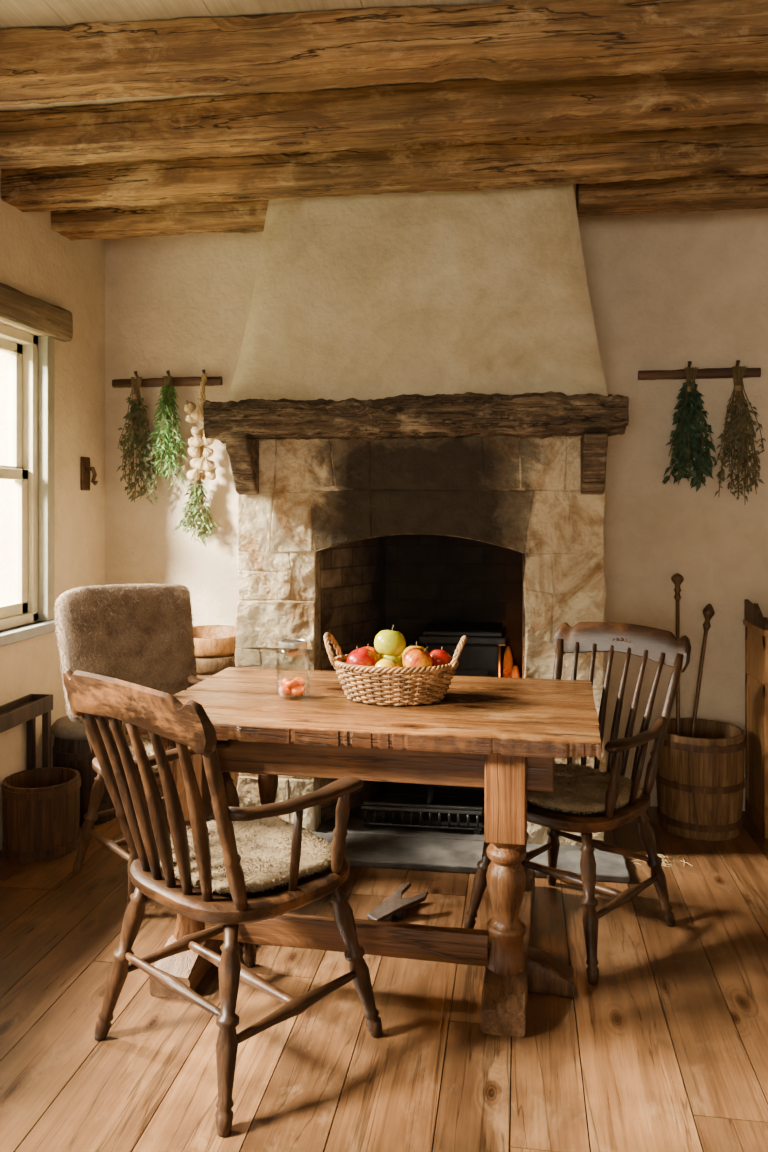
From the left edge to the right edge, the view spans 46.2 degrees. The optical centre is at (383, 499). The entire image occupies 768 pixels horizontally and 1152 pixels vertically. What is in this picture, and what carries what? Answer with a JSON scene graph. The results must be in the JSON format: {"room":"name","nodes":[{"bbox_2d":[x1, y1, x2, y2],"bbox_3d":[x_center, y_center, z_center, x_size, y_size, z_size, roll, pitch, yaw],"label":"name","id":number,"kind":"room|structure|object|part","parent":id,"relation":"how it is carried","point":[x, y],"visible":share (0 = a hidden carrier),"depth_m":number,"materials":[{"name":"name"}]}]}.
{"room":"traditional dwelling","nodes":[
{"label":"traditional dwelling","id":0,"kind":"room"},
{"bbox_2d":[0,169,104,849],"bbox_3d":[-1.994,0.060,1.538,0.300,2.840,6.050,0,0,9],"label":"wall","id":1,"kind":"structure","parent":0,"point":[36,260],"depth_m":4.04,"materials":[{"name":"paint"}]},
{"bbox_2d":[0,283,72,646],"bbox_3d":[-1.605,-0.141,3.355,0.170,1.433,1.500,0,0,9],"label":"window","id":2,"kind":"structure","parent":1,"relation":"in","point":[31,357],"depth_m":3.91,"materials":[{"name":"beige paint"}]},
{"bbox_3d":[-1.668,-0.385,3.375,0.036,0.580,1.090,0,0,9],"label":"sash","id":3,"kind":"part","parent":2,"relation":"part of","materials":[{"name":"beige paint"}]},
{"bbox_3d":[-1.643,0.179,3.371,0.036,0.622,1.090,0,0,9],"label":"sash","id":4,"kind":"part","parent":2,"relation":"part of","materials":[{"name":"beige paint"}]},
{"bbox_3d":[-1.646,-0.095,3.371,0.085,1.250,1.180,0,0,9],"label":"frame","id":5,"kind":"part","parent":2,"relation":"part of","materials":[{"name":"beige paint"}]},
{"bbox_3d":[-1.562,0.552,3.359,0.085,0.045,1.360,0,0,9],"label":"sill","id":6,"kind":"part","parent":2,"relation":"part of","materials":[{"name":"beige paint"}]},
{"bbox_3d":[-1.580,-0.095,3.362,0.047,1.250,1.290,0,0,9],"label":"casing","id":7,"kind":"part","parent":2,"relation":"part of","materials":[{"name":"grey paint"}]},
{"bbox_2d":[81,457,97,490],"bbox_3d":[-1.396,-0.125,4.284,0.069,0.160,0.080,0,0,9],"label":"wall hook","id":8,"kind":"object","parent":1,"relation":"attached to","point":[85,461],"visible":1,"depth_m":4.27,"materials":[{"name":"brown wood"}]},
{"bbox_3d":[-1.423,-0.125,4.288,0.014,0.160,0.080,0,0,9],"label":"plate","id":9,"kind":"part","parent":8,"relation":"part of","materials":[{"name":"brown wood"}]},
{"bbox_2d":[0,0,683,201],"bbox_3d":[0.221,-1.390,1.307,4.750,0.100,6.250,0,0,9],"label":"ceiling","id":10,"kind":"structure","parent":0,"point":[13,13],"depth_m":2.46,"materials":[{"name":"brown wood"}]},
{"bbox_2d":[51,199,268,240],"bbox_3d":[-0.956,-1.266,3.999,1.020,0.145,0.201,0,0,9],"label":"ceiling beam","id":11,"kind":"structure","parent":10,"relation":"attached to","point":[245,216],"depth_m":3.94,"materials":[{"name":"brown wood"}]},
{"bbox_2d":[0,0,767,104],"bbox_3d":[0.449,-1.265,2.485,4.260,0.148,0.197,0,0,6],"label":"ceiling beam","id":12,"kind":"structure","parent":10,"relation":"attached to","point":[523,40],"depth_m":2.47,"materials":[{"name":"brown wood"}]},
{"bbox_2d":[0,70,767,168],"bbox_3d":[0.511,-1.266,2.900,4.246,0.146,0.192,0,0,9],"label":"ceiling beam","id":13,"kind":"structure","parent":10,"relation":"attached to","point":[475,110],"depth_m":2.92,"materials":[{"name":"brown wood"}]},
{"bbox_2d":[1,123,767,211],"bbox_3d":[0.581,-1.265,3.365,4.246,0.147,0.184,0,0,9],"label":"ceiling beam","id":14,"kind":"structure","parent":10,"relation":"attached to","point":[739,149],"depth_m":3.38,"materials":[{"name":"brown wood"}]},
{"bbox_2d":[576,174,767,216],"bbox_3d":[1.770,-1.266,3.586,1.959,0.147,0.198,0,0,9],"label":"ceiling beam","id":15,"kind":"structure","parent":10,"relation":"attached to","point":[701,192],"depth_m":3.61,"materials":[{"name":"brown wood"}]},
{"bbox_2d":[0,787,767,1151],"bbox_3d":[0.262,1.440,1.301,4.268,0.080,5.850,0,0,9],"label":"floor","id":16,"kind":"structure","parent":0,"point":[668,1050],"depth_m":2.37,"materials":[{"name":"brown wood"}]},
{"bbox_2d":[0,694,52,769],"bbox_3d":[-1.518,1.110,3.327,0.104,0.580,0.970,0,0,9],"label":"console table","id":17,"kind":"object","parent":16,"relation":"on","point":[27,708],"visible":0.76,"depth_m":3.76,"materials":[{"name":"brown wood"}]},
{"bbox_2d":[0,694,52,732],"bbox_3d":[-1.518,0.853,3.327,0.104,0.065,0.970,0,0,9],"label":"tray","id":18,"kind":"object","parent":17,"relation":"on","point":[14,713],"depth_m":3.63,"materials":[{"name":"brown wood"}]},
{"bbox_3d":[-1.485,1.130,3.787,0.028,0.540,0.028,0,0,9],"label":"leg","id":19,"kind":"part","parent":17,"relation":"part of","materials":[{"name":"brown wood"}]},
{"bbox_3d":[-1.415,1.130,3.777,0.028,0.540,0.028,0,0,9],"label":"leg","id":20,"kind":"part","parent":17,"relation":"part of","materials":[{"name":"brown wood"}]},
{"bbox_2d":[1,767,80,862],"bbox_3d":[-1.374,1.258,3.614,0.300,0.285,0.300,0,0,-9],"label":"wooden bucket","id":21,"kind":"object","parent":16,"relation":"on","point":[41,806],"visible":1,"depth_m":3.50,"materials":[{"name":"brown wood"}]},
{"bbox_2d":[51,716,123,826],"bbox_3d":[-1.309,1.179,3.978,0.304,0.443,0.304,0,0,-10],"label":"stool","id":22,"kind":"object","parent":16,"relation":"on","point":[71,748],"visible":0.34,"depth_m":3.85,"materials":[{"name":"brown wood"}]},
{"bbox_3d":[-1.309,0.991,3.978,0.304,0.067,0.304,0,0,-10],"label":"padded seat","id":23,"kind":"part","parent":22,"relation":"part of","materials":[{"name":"grey fabric"}]},
{"bbox_2d":[73,675,239,908],"bbox_3d":[-0.866,0.897,3.412,0.576,1.013,0.636,0,0,-40],"label":"armchair","id":24,"kind":"object","parent":16,"relation":"on","point":[97,790],"visible":0.21,"depth_m":3.35,"materials":[{"name":"brown wood"}]},
{"bbox_3d":[-1.100,1.194,3.376,0.138,0.418,0.049,0,0,5],"label":"leg","id":25,"kind":"part","parent":24,"relation":"part of","materials":[{"name":"brown wood"}]},
{"bbox_3d":[-1.141,0.713,3.396,0.202,0.503,0.039,0,0,34],"label":"post","id":26,"kind":"part","parent":24,"relation":"part of","materials":[{"name":"brown wood"}]},
{"bbox_2d":[53,583,197,722],"bbox_3d":[-1.012,0.591,3.582,0.577,0.521,0.207,0,0,-40],"label":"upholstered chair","id":27,"kind":"object","parent":24,"relation":"on","point":[139,634],"visible":0.76,"depth_m":3.55,"materials":[{"name":"brown fabric"}]},
{"bbox_3d":[-0.848,1.194,3.081,0.049,0.418,0.138,0,0,4],"label":"leg","id":28,"kind":"part","parent":24,"relation":"part of","materials":[{"name":"brown wood"}]},
{"bbox_2d":[127,736,158,773],"bbox_3d":[-0.805,0.928,3.340,0.440,0.073,0.434,0,0,-40],"label":"seat pad","id":29,"kind":"object","parent":24,"relation":"on","point":[146,740],"visible":0.07,"depth_m":3.29,"materials":[{"name":"beige fabric"}]},
{"bbox_3d":[-0.821,0.975,3.359,0.484,0.045,0.456,0,0,-40],"label":"seat","id":30,"kind":"part","parent":24,"relation":"part of","materials":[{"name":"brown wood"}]},
{"bbox_3d":[-0.655,0.730,3.546,0.070,0.038,0.396,0,0,-43],"label":"armrest","id":31,"kind":"part","parent":24,"relation":"part of","materials":[{"name":"brown wood"}]},
{"bbox_3d":[-0.542,1.194,3.342,0.138,0.418,0.049,0,0,5],"label":"leg","id":32,"kind":"part","parent":24,"relation":"part of","materials":[{"name":"brown wood"}]},
{"bbox_2d":[197,675,238,788],"bbox_3d":[-0.794,1.090,4.144,0.355,0.620,0.355,0,0,8],"label":"wooden tub","id":33,"kind":"object","parent":16,"relation":"on","point":[234,775],"visible":0.04,"depth_m":4.03,"materials":[{"name":"brown wood"}]},
{"bbox_2d":[195,656,235,674],"bbox_3d":[-0.794,0.741,4.144,0.344,0.075,0.344,0,0,9],"label":"wooden bowl","id":34,"kind":"object","parent":33,"relation":"on","point":[212,666],"visible":0.27,"depth_m":3.99,"materials":[{"name":"brown wood"}]},
{"bbox_2d":[193,625,235,658],"bbox_3d":[-0.793,0.652,4.140,0.329,0.111,0.330,0,0,-18],"label":"wooden bowl","id":35,"kind":"object","parent":34,"relation":"on","point":[211,641],"visible":0.57,"depth_m":4.02,"materials":[{"name":"brown wood"}]},
{"bbox_2d":[63,668,382,1136],"bbox_3d":[-0.416,0.907,2.306,0.628,0.992,0.638,0,0,43],"label":"armchair","id":36,"kind":"object","parent":16,"relation":"on","point":[140,812],"visible":0.96,"depth_m":2.14,"materials":[{"name":"brown wood"}]},
{"bbox_3d":[-0.710,0.718,2.336,0.180,0.467,0.042,0,0,-31],"label":"post","id":37,"kind":"part","parent":36,"relation":"part of","materials":[{"name":"brown wood"}]},
{"bbox_3d":[-0.678,1.188,2.344,0.148,0.430,0.052,0,0,-2],"label":"leg","id":38,"kind":"part","parent":36,"relation":"part of","materials":[{"name":"brown wood"}]},
{"bbox_3d":[-0.602,0.482,2.103,0.584,0.142,0.088,0,0,43],"label":"crest rail","id":39,"kind":"part","parent":36,"relation":"part of","materials":[{"name":"brown wood"}]},
{"bbox_3d":[-0.597,0.710,2.508,0.077,0.039,0.405,0,0,40],"label":"armrest","id":40,"kind":"part","parent":36,"relation":"part of","materials":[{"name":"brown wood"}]},
{"bbox_3d":[-0.360,0.718,2.015,0.042,0.467,0.180,0,0,26],"label":"post","id":41,"kind":"part","parent":36,"relation":"part of","materials":[{"name":"brown wood"}]},
{"bbox_3d":[-0.355,1.188,2.047,0.052,0.430,0.148,0,0,-3],"label":"leg","id":42,"kind":"part","parent":36,"relation":"part of","materials":[{"name":"brown wood"}]},
{"bbox_3d":[-0.378,0.962,2.347,0.528,0.046,0.483,0,0,43],"label":"seat","id":43,"kind":"part","parent":36,"relation":"part of","materials":[{"name":"brown wood"}]},
{"bbox_2d":[159,816,330,894],"bbox_3d":[-0.366,0.918,2.365,0.470,0.052,0.427,0,0,43],"label":"seat pad","id":44,"kind":"object","parent":36,"relation":"on","point":[263,845],"visible":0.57,"depth_m":2.30,"materials":[{"name":"beige fabric"}]},
{"bbox_3d":[-0.401,1.188,2.647,0.052,0.430,0.148,0,0,-3],"label":"leg","id":45,"kind":"part","parent":36,"relation":"part of","materials":[{"name":"brown wood"}]},
{"bbox_3d":[-0.199,0.710,2.143,0.405,0.039,0.077,0,0,-45],"label":"armrest","id":46,"kind":"part","parent":36,"relation":"part of","materials":[{"name":"brown wood"}]},
{"bbox_3d":[-0.078,1.188,2.350,0.148,0.430,0.052,0,0,-2],"label":"leg","id":47,"kind":"part","parent":36,"relation":"part of","materials":[{"name":"brown wood"}]},
{"bbox_2d":[126,667,600,1036],"bbox_3d":[-0.012,1.020,2.893,1.353,0.763,0.940,0,0,11],"label":"trestle table","id":48,"kind":"object","parent":16,"relation":"on","point":[503,736],"visible":0.76,"depth_m":2.58,"materials":[{"name":"brown wood"}]},
{"bbox_3d":[-0.572,0.999,2.687,0.112,0.622,0.112,0,0,11],"label":"leg","id":49,"kind":"part","parent":48,"relation":"part of","materials":[{"name":"brown wood"}]},
{"bbox_3d":[-0.436,0.999,3.384,0.078,0.622,0.078,0,0,11],"label":"leg","id":50,"kind":"part","parent":48,"relation":"part of","materials":[{"name":"brown wood"}]},
{"bbox_2d":[276,639,309,698],"bbox_3d":[-0.295,0.546,2.921,0.108,0.178,0.108,0,0,9],"label":"glass jar","id":51,"kind":"object","parent":48,"relation":"on","point":[288,643],"visible":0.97,"depth_m":2.90,"materials":[{"name":"glass"}]},
{"bbox_2d":[279,686,291,695],"bbox_3d":[-0.319,0.616,2.909,0.043,0.029,0.039,0,0,32],"label":"apricot","id":52,"kind":"object","parent":51,"relation":"in","point":[283,690],"visible":1,"depth_m":2.90,"materials":[{"name":"orange food"}]},
{"bbox_2d":[282,678,290,684],"bbox_3d":[-0.315,0.596,2.938,0.035,0.032,0.045,0,0,-8],"label":"apricot","id":53,"kind":"object","parent":51,"relation":"in","point":[284,680],"visible":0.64,"depth_m":2.92,"materials":[{"name":"orange food"}]},
{"bbox_2d":[284,679,297,687],"bbox_3d":[-0.301,0.594,2.910,0.042,0.029,0.040,0,0,32],"label":"apricot","id":54,"kind":"object","parent":51,"relation":"in","point":[292,683],"visible":1,"depth_m":2.90,"materials":[{"name":"orange food"}]},
{"bbox_2d":[292,685,304,695],"bbox_3d":[-0.276,0.614,2.902,0.036,0.029,0.046,0,0,41],"label":"apricot","id":55,"kind":"object","parent":51,"relation":"in","point":[298,690],"visible":1,"depth_m":2.89,"materials":[{"name":"orange food"}]},
{"bbox_2d":[294,677,305,685],"bbox_3d":[-0.275,0.592,2.930,0.044,0.028,0.038,0,0,-19],"label":"apricot","id":56,"kind":"object","parent":51,"relation":"in","point":[301,681],"visible":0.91,"depth_m":2.92,"materials":[{"name":"orange food"}]},
{"bbox_2d":[323,632,466,705],"bbox_3d":[0.035,0.536,2.897,0.398,0.208,0.349,0,0,-30],"label":"wicker basket","id":57,"kind":"object","parent":48,"relation":"on","point":[434,685],"visible":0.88,"depth_m":2.79,"materials":[{"name":"beige wicker"}]},
{"bbox_3d":[-0.168,0.482,2.927,0.054,0.101,0.124,0,0,9],"label":"handle","id":58,"kind":"part","parent":57,"relation":"part of","materials":[{"name":"wicker"}]},
{"bbox_2d":[347,646,375,675],"bbox_3d":[-0.072,0.513,2.883,0.095,0.096,0.096,0,0,-7],"label":"apple","id":59,"kind":"object","parent":57,"relation":"in","point":[359,656],"visible":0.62,"depth_m":2.85,"materials":[{"name":"red food"}]},
{"bbox_2d":[362,644,380,662],"bbox_3d":[-0.055,0.518,2.974,0.088,0.088,0.088,0,0,29],"label":"apple","id":60,"kind":"object","parent":57,"relation":"in","point":[377,655],"visible":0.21,"depth_m":2.96,"materials":[{"name":"red food"}]},
{"bbox_2d":[375,657,399,675],"bbox_3d":[0.011,0.534,2.821,0.083,0.081,0.083,0,0,19],"label":"apple","id":61,"kind":"object","parent":57,"relation":"in","point":[383,662],"visible":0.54,"depth_m":2.80,"materials":[{"name":"yellow food"}]},
{"bbox_2d":[374,625,405,655],"bbox_3d":[0.019,0.454,2.894,0.102,0.100,0.102,0,0,37],"label":"apple","id":62,"kind":"object","parent":57,"relation":"in","point":[386,642],"visible":1,"depth_m":2.86,"materials":[{"name":"food"}]},
{"bbox_2d":[381,653,402,667],"bbox_3d":[0.029,0.526,2.983,0.086,0.084,0.086,0,0,28],"label":"apple","id":63,"kind":"object","parent":57,"relation":"in","point":[398,659],"visible":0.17,"depth_m":2.95,"materials":[{"name":"food"}]},
{"bbox_2d":[402,641,428,657],"bbox_3d":[0.104,0.511,2.954,0.090,0.088,0.090,0,0,29],"label":"apple","id":64,"kind":"object","parent":57,"relation":"in","point":[416,646],"visible":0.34,"depth_m":2.94,"materials":[{"name":"yellow food"}]},
{"bbox_2d":[402,647,432,674],"bbox_3d":[0.106,0.512,2.854,0.099,0.095,0.099,0,0,36],"label":"apple","id":65,"kind":"object","parent":57,"relation":"in","point":[413,657],"visible":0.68,"depth_m":2.82,"materials":[{"name":"red food"}]},
{"bbox_2d":[429,647,450,665],"bbox_3d":[0.180,0.517,2.920,0.080,0.077,0.079,0,0,31],"label":"apple","id":66,"kind":"object","parent":57,"relation":"in","point":[441,657],"visible":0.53,"depth_m":2.89,"materials":[{"name":"red food"}]},
{"bbox_3d":[0.238,0.482,2.866,0.054,0.101,0.124,0,0,9],"label":"handle","id":67,"kind":"part","parent":57,"relation":"part of","materials":[{"name":"wicker"}]},
{"bbox_3d":[0.341,0.999,2.509,0.112,0.622,0.112,0,0,11],"label":"leg","id":68,"kind":"part","parent":48,"relation":"part of","materials":[{"name":"brown wood"}]},
{"bbox_3d":[0.476,0.999,3.206,0.078,0.622,0.078,0,0,11],"label":"leg","id":69,"kind":"part","parent":48,"relation":"part of","materials":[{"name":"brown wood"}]},
{"bbox_2d":[367,883,427,920],"bbox_3d":[0.041,1.367,3.037,0.220,0.066,0.126,0,0,-41],"label":"jack","id":70,"kind":"object","parent":16,"relation":"on","point":[395,905],"visible":0.94,"depth_m":3.02,"materials":[{"name":"brown wood"}]},
{"bbox_2d":[203,183,629,882],"bbox_3d":[0.150,0.034,3.834,1.650,2.743,0.877,0,0,9],"label":"fireplace","id":71,"kind":"object","parent":16,"relation":"on","point":[380,327],"depth_m":3.64,"materials":[{"name":"stone"}]},
{"bbox_2d":[203,391,628,443],"bbox_3d":[0.120,-0.330,3.630,1.650,0.189,0.370,0,0,9],"label":"mantel shelf","id":72,"kind":"object","parent":71,"relation":"attached to","point":[247,417],"depth_m":3.51,"materials":[{"name":"brown wood"}]},
{"bbox_2d":[227,183,607,401],"bbox_3d":[0.154,-0.867,3.922,1.555,0.943,0.702,0,0,9],"label":"hood","id":73,"kind":"object","parent":71,"relation":"attached to","point":[428,293],"depth_m":3.61,"materials":[{"name":"paint"}]},
{"bbox_3d":[0.158,1.322,3.747,0.500,0.090,0.073,0,0,9],"label":"fire grate","id":74,"kind":"part","parent":71,"relation":"part of","materials":[{"name":"black metal"}]},
{"bbox_2d":[419,621,506,819],"bbox_3d":[0.345,0.961,3.888,0.360,0.822,0.368,0,0,9],"label":"wood stove","id":75,"kind":"object","parent":71,"relation":"on","point":[480,656],"visible":0.41,"depth_m":3.76,"materials":[{"name":"metal"}]},
{"bbox_3d":[0.194,1.284,3.816,0.035,0.176,0.065,0,0,44],"label":"leg","id":76,"kind":"part","parent":75,"relation":"part of","materials":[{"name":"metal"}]},
{"bbox_3d":[0.228,1.284,4.038,0.035,0.176,0.065,0,0,-27],"label":"leg","id":77,"kind":"part","parent":75,"relation":"part of","materials":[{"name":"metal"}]},
{"bbox_2d":[503,646,513,677],"bbox_3d":[0.555,1.016,3.981,0.051,0.717,0.182,0,0,3],"label":"flame","id":78,"kind":"object","parent":71,"relation":"on","point":[508,664],"visible":0.22,"depth_m":4.03,"materials":[{"name":"orange"}]},
{"bbox_2d":[510,666,519,677],"bbox_3d":[0.558,1.052,3.874,0.051,0.648,0.192,0,0,14],"label":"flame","id":79,"kind":"object","parent":71,"relation":"on","point":[515,671],"visible":0.02,"depth_m":3.94,"materials":[{"name":"orange"}]},
{"bbox_2d":[464,622,690,984],"bbox_3d":[0.649,0.922,2.986,0.553,0.963,0.642,0,0,44],"label":"armchair","id":80,"kind":"object","parent":16,"relation":"on","point":[661,646],"visible":0.7,"depth_m":2.95,"materials":[{"name":"brown wood"}]},
{"bbox_3d":[0.328,1.194,2.928,0.140,0.418,0.049,0,0,-5],"label":"leg","id":81,"kind":"part","parent":80,"relation":"part of","materials":[{"name":"brown wood"}]},
{"bbox_3d":[0.608,1.194,3.223,0.049,0.418,0.140,0,0,2],"label":"leg","id":82,"kind":"part","parent":80,"relation":"part of","materials":[{"name":"brown wood"}]},
{"bbox_3d":[0.618,0.738,3.256,0.037,0.453,0.186,0,0,29],"label":"post","id":83,"kind":"part","parent":80,"relation":"part of","materials":[{"name":"brown wood"}]},
{"bbox_2d":[527,763,642,814],"bbox_3d":[0.606,0.931,2.942,0.429,0.063,0.414,0,0,44],"label":"seat pad","id":84,"kind":"object","parent":80,"relation":"on","point":[578,788],"visible":0.63,"depth_m":2.83,"materials":[{"name":"beige fabric"}]},
{"bbox_3d":[0.608,0.975,2.942,0.465,0.045,0.479,0,0,44],"label":"seat","id":85,"kind":"part","parent":80,"relation":"part of","materials":[{"name":"brown wood"}]},
{"bbox_3d":[0.608,1.194,2.662,0.049,0.418,0.140,0,0,2],"label":"leg","id":86,"kind":"part","parent":80,"relation":"part of","materials":[{"name":"brown wood"}]},
{"bbox_3d":[0.841,0.509,3.187,0.515,0.138,0.087,0,0,44],"label":"crest rail","id":87,"kind":"part","parent":80,"relation":"part of","materials":[{"name":"brown wood"}]},
{"bbox_3d":[0.802,0.730,2.801,0.068,0.038,0.405,0,0,41],"label":"armrest","id":88,"kind":"part","parent":80,"relation":"part of","materials":[{"name":"brown wood"}]},
{"bbox_3d":[0.888,1.194,2.957,0.140,0.418,0.049,0,0,-5],"label":"leg","id":89,"kind":"part","parent":80,"relation":"part of","materials":[{"name":"brown wood"}]},
{"bbox_3d":[0.921,0.738,2.969,0.186,0.453,0.037,0,0,-32],"label":"post","id":90,"kind":"part","parent":80,"relation":"part of","materials":[{"name":"brown wood"}]},
{"bbox_2d":[624,846,691,866],"bbox_3d":[1.047,1.395,3.525,0.286,0.006,0.212,0,0,9],"label":"scraps","id":91,"kind":"object","parent":16,"relation":"on","point":[635,860],"visible":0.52,"depth_m":3.48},
{"bbox_2d":[654,718,745,840],"bbox_3d":[1.353,1.190,3.862,0.372,0.420,0.372,0,0,3],"label":"wooden barrel","id":92,"kind":"object","parent":16,"relation":"on","point":[700,779],"visible":0.92,"depth_m":3.71,"materials":[{"name":"brown wood"}]},
{"bbox_2d":[671,573,683,734],"bbox_3d":[1.280,0.839,3.945,0.055,1.021,0.266,0,0,21],"label":"poker","id":93,"kind":"object","parent":92,"relation":"in","point":[677,579],"visible":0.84,"depth_m":4.00,"materials":[{"name":"brown metal"}]},
{"bbox_3d":[1.317,0.389,4.043,0.058,0.120,0.054,0,0,-37],"label":"handle","id":94,"kind":"part","parent":93,"relation":"part of","materials":[{"name":"brown metal"}]},
{"bbox_2d":[690,604,714,737],"bbox_3d":[1.370,0.907,3.955,0.269,0.886,0.077,0,0,-35],"label":"fire poker","id":95,"kind":"object","parent":92,"relation":"in","point":[708,612],"visible":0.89,"depth_m":3.99,"materials":[{"name":"brown metal"}]},
{"bbox_3d":[1.452,0.524,4.027,0.054,0.120,0.055,0,0,9],"label":"handle","id":96,"kind":"part","parent":95,"relation":"part of","materials":[{"name":"brown metal"}]},
{"bbox_2d":[743,599,767,838],"bbox_3d":[1.901,0.922,3.813,0.640,0.955,0.371,0,0,9],"label":"base cabinet","id":97,"kind":"object","parent":16,"relation":"on","point":[756,625],"visible":1,"depth_m":3.85,"materials":[{"name":"brown wood"}]},
{"bbox_2d":[105,208,767,810],"bbox_3d":[0.670,0.060,4.298,4.750,2.840,0.200,0,0,9],"label":"wall","id":98,"kind":"structure","parent":0,"point":[667,291],"depth_m":4.13,"materials":[{"name":"paint"}]},
{"bbox_2d":[112,369,222,387],"bbox_3d":[-1.066,-0.592,4.403,0.555,0.074,0.106,0,0,9],"label":"peg rail","id":99,"kind":"object","parent":98,"relation":"attached to","point":[176,381],"visible":0.8,"depth_m":4.39,"materials":[{"name":"brown wood"}]},
{"bbox_2d":[117,377,164,503],"bbox_3d":[-1.183,-0.292,4.380,0.263,0.636,0.152,0,0,9],"label":"bunch","id":100,"kind":"object","parent":99,"relation":"hanging from","point":[137,412],"visible":0.98,"depth_m":4.37,"materials":[{"name":"green plant"}]},
{"bbox_3d":[-1.065,-0.578,4.415,0.555,0.047,0.042,0,0,9],"label":"rail","id":101,"kind":"part","parent":99,"relation":"part of","materials":[{"name":"brown wood"}]},
{"bbox_2d":[149,376,186,491],"bbox_3d":[-1.048,-0.324,4.345,0.200,0.573,0.143,0,0,-10],"label":"bunch","id":102,"kind":"object","parent":99,"relation":"hanging from","point":[167,437],"visible":1,"depth_m":4.33,"materials":[{"name":"green plant"}]},
{"bbox_2d":[184,373,216,480],"bbox_3d":[-0.877,-0.351,4.285,0.166,0.524,0.128,0,0,9],"label":"garlic braid","id":103,"kind":"object","parent":99,"relation":"hanging from","point":[197,449],"visible":0.89,"depth_m":4.27,"materials":[{"name":"plant"}]},
{"bbox_3d":[-0.929,-0.449,4.307,0.057,0.066,0.057,0,0,9],"label":"garlic bulb","id":104,"kind":"part","parent":103,"relation":"part of","materials":[{"name":"beige food"}]},
{"bbox_3d":[-0.923,-0.398,4.303,0.053,0.059,0.052,0,0,2],"label":"garlic bulb","id":105,"kind":"part","parent":103,"relation":"part of","materials":[{"name":"beige food"}]},
{"bbox_3d":[-0.909,-0.126,4.287,0.060,0.074,0.063,0,0,2],"label":"garlic bulb","id":106,"kind":"part","parent":103,"relation":"part of","materials":[{"name":"beige food"}]},
{"bbox_3d":[-0.905,-0.237,4.295,0.062,0.076,0.065,0,0,-39],"label":"garlic bulb","id":107,"kind":"part","parent":103,"relation":"part of","materials":[{"name":"white food"}]},
{"bbox_3d":[-0.903,-0.276,4.286,0.060,0.061,0.055,0,0,-11],"label":"garlic bulb","id":108,"kind":"part","parent":103,"relation":"part of","materials":[{"name":"white food"}]},
{"bbox_2d":[173,478,217,545],"bbox_3d":[-0.903,0.047,4.327,0.201,0.359,0.121,0,0,21],"label":"bunch","id":109,"kind":"object","parent":103,"relation":"hanging from","point":[196,501],"visible":0.94,"depth_m":4.31,"materials":[{"name":"green plant"}]},
{"bbox_3d":[-0.898,-0.180,4.293,0.053,0.066,0.056,0,0,-39],"label":"garlic bulb","id":110,"kind":"part","parent":103,"relation":"part of","materials":[{"name":"white food"}]},
{"bbox_3d":[-0.892,-0.327,4.295,0.060,0.059,0.054,0,0,-41],"label":"garlic bulb","id":111,"kind":"part","parent":103,"relation":"part of","materials":[{"name":"white food"}]},
{"bbox_3d":[-0.877,-0.419,4.248,0.065,0.083,0.066,7,20,3],"label":"garlic bulb","id":112,"kind":"part","parent":103,"relation":"part of","materials":[{"name":"beige food"}]},
{"bbox_3d":[-0.882,-0.288,4.248,0.058,0.075,0.059,-13,21,-2],"label":"garlic bulb","id":113,"kind":"part","parent":103,"relation":"part of","materials":[{"name":"white food"}]},
{"bbox_3d":[-0.864,-0.179,4.271,0.060,0.075,0.059,22,-18,-24],"label":"garlic bulb","id":114,"kind":"part","parent":103,"relation":"part of","materials":[{"name":"beige food"}]},
{"bbox_3d":[-0.851,-0.454,4.274,0.057,0.059,0.053,0,0,14],"label":"garlic bulb","id":115,"kind":"part","parent":103,"relation":"part of","materials":[{"name":"beige food"}]},
{"bbox_3d":[-0.834,-0.234,4.274,0.054,0.064,0.050,0,0,33],"label":"garlic bulb","id":116,"kind":"part","parent":103,"relation":"part of","materials":[{"name":"white food"}]},
{"bbox_3d":[-0.835,-0.291,4.264,0.062,0.072,0.062,0,0,-22],"label":"garlic bulb","id":117,"kind":"part","parent":103,"relation":"part of","materials":[{"name":"white food"}]},
{"bbox_3d":[-0.833,-0.169,4.263,0.061,0.070,0.060,0,0,-38],"label":"garlic bulb","id":118,"kind":"part","parent":103,"relation":"part of","materials":[{"name":"beige food"}]},
{"bbox_3d":[-0.824,-0.127,4.285,0.051,0.065,0.054,0,0,-44],"label":"garlic bulb","id":119,"kind":"part","parent":103,"relation":"part of","materials":[{"name":"beige food"}]},
{"bbox_2d":[638,360,760,379],"bbox_3d":[1.411,-0.581,4.031,0.525,0.074,0.106,0,0,9],"label":"peg rail","id":120,"kind":"object","parent":98,"relation":"attached to","point":[707,373],"visible":0.82,"depth_m":4.02,"materials":[{"name":"brown wood"}]},
{"bbox_2d":[662,367,717,491],"bbox_3d":[1.355,-0.316,3.983,0.217,0.567,0.168,0,0,43],"label":"bunch","id":121,"kind":"object","parent":120,"relation":"hanging from","point":[688,440],"visible":1,"depth_m":3.97,"materials":[{"name":"green plant"}]},
{"bbox_3d":[1.413,-0.567,4.043,0.525,0.047,0.042,0,0,9],"label":"rail","id":122,"kind":"part","parent":120,"relation":"part of","materials":[{"name":"brown wood"}]},
{"bbox_2d":[714,366,765,501],"bbox_3d":[1.566,-0.289,3.969,0.211,0.622,0.167,0,0,9],"label":"bunch","id":123,"kind":"object","parent":120,"relation":"hanging from","point":[740,434],"visible":1,"depth_m":3.95,"materials":[{"name":"green plant"}]}
]}

